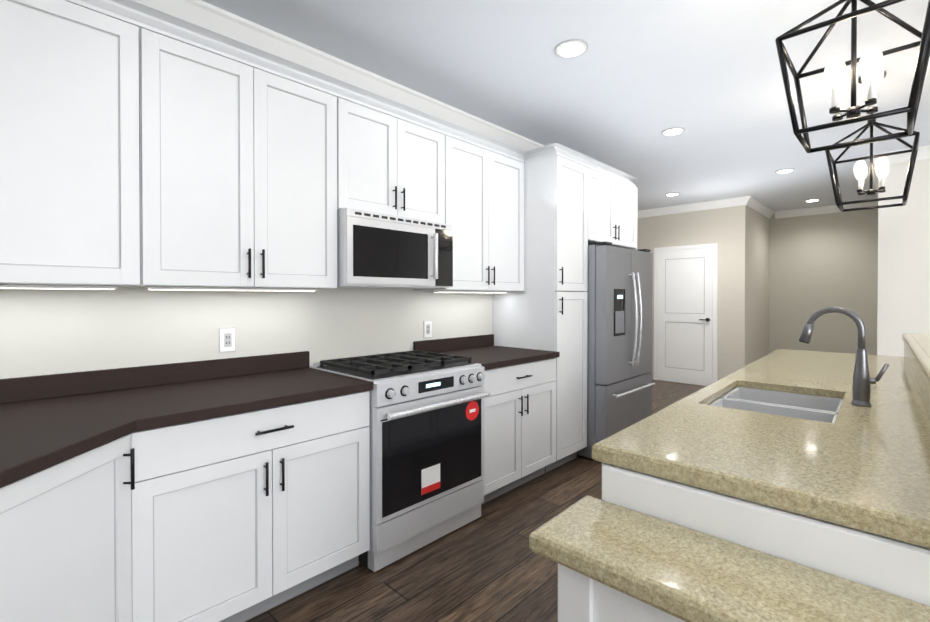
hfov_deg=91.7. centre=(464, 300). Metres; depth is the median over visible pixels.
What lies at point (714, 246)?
door frame
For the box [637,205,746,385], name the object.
wall
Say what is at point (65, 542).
base cabinet
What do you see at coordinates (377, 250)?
microwave
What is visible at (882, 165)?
pendant lantern
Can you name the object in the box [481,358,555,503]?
base cabinet
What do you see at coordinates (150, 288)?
under-cabinet light
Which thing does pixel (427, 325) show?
electrical outlet plate
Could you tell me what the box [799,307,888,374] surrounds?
faucet
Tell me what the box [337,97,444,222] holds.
upper cabinet
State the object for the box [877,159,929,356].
wall
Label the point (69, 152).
upper cabinet
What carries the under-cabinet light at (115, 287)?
attached to the upper cabinet at (69, 152)
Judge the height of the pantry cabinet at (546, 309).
2.352 m
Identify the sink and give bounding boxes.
[710,387,842,422]
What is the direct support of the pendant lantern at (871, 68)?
hanging from the ceiling
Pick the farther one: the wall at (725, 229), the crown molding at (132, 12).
the wall at (725, 229)
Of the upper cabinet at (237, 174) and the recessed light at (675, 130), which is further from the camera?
the recessed light at (675, 130)
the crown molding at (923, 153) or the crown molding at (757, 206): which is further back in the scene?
the crown molding at (757, 206)
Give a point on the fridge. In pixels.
(620, 384)
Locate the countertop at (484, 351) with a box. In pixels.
[413,334,559,369]
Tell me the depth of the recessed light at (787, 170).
4.92 m
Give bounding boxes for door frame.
[654,243,717,382]
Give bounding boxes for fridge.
[577,241,654,460]
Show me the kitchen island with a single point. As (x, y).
(783, 485)
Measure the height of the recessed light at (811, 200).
0.009 m
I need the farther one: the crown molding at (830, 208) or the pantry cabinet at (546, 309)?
the crown molding at (830, 208)
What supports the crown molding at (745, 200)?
attached to the wall at (725, 229)
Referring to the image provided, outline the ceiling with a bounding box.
[201,0,929,211]
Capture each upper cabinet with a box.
[0,0,139,286]
[128,28,336,288]
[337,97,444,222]
[413,135,523,290]
[588,168,636,249]
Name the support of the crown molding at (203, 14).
attached to the ceiling
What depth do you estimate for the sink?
1.93 m
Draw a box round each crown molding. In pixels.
[64,0,637,186]
[133,0,555,155]
[637,196,752,217]
[749,198,776,218]
[777,202,876,217]
[868,145,929,167]
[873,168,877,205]
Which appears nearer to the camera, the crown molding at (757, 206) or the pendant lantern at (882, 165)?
the pendant lantern at (882, 165)
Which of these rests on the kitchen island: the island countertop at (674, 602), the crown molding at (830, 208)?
the island countertop at (674, 602)
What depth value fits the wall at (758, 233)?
6.84 m
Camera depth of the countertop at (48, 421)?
1.75 m
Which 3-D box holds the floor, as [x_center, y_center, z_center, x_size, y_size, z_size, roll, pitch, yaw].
[2.759,1.343,2.979,8.100,0.100,10.150,0,1,44]
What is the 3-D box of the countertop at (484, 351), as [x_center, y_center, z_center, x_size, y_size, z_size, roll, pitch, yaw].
[0.165,0.348,3.202,0.644,0.130,0.842,0,1,44]
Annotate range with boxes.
[309,350,489,571]
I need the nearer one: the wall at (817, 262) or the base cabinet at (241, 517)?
the base cabinet at (241, 517)
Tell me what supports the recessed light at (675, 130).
in the ceiling
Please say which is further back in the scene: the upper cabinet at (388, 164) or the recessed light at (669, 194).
the recessed light at (669, 194)
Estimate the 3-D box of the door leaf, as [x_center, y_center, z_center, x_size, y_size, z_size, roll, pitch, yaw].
[3.302,0.244,6.816,0.784,2.019,0.065,0,1,44]
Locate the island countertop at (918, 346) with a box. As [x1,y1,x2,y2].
[902,333,929,398]
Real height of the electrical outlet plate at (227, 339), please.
0.122 m
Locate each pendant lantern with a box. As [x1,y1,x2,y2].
[775,0,929,152]
[825,70,919,211]
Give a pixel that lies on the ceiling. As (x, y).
(629, 85)
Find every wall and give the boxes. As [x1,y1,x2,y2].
[0,27,492,378]
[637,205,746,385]
[747,206,769,364]
[769,208,877,354]
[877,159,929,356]
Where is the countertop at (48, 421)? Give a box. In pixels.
[0,351,372,487]
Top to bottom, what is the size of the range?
0.956 m
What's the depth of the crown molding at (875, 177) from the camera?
5.21 m
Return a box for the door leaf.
[658,248,712,385]
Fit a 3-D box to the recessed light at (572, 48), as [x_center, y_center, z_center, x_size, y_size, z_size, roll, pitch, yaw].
[0.592,-1.399,2.516,0.183,0.009,0.183,0,0,5]
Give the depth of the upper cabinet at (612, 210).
3.91 m
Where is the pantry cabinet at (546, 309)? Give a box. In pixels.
[493,155,587,472]
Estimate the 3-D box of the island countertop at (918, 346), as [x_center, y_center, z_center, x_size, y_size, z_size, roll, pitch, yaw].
[2.061,0.258,1.707,0.506,0.050,3.191,0,1,43]
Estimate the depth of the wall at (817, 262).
6.94 m
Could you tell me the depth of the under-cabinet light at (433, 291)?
3.26 m
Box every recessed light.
[554,39,587,57]
[661,127,684,135]
[665,193,679,195]
[775,168,794,172]
[804,199,819,201]
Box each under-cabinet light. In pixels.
[0,285,116,289]
[145,287,316,290]
[433,291,506,292]
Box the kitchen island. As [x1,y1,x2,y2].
[540,343,929,621]
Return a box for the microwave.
[337,208,452,288]
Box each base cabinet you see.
[0,434,134,621]
[131,391,369,621]
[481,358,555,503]
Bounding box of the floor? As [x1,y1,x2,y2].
[244,379,705,621]
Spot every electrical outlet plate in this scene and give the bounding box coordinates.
[219,327,235,352]
[423,320,431,337]

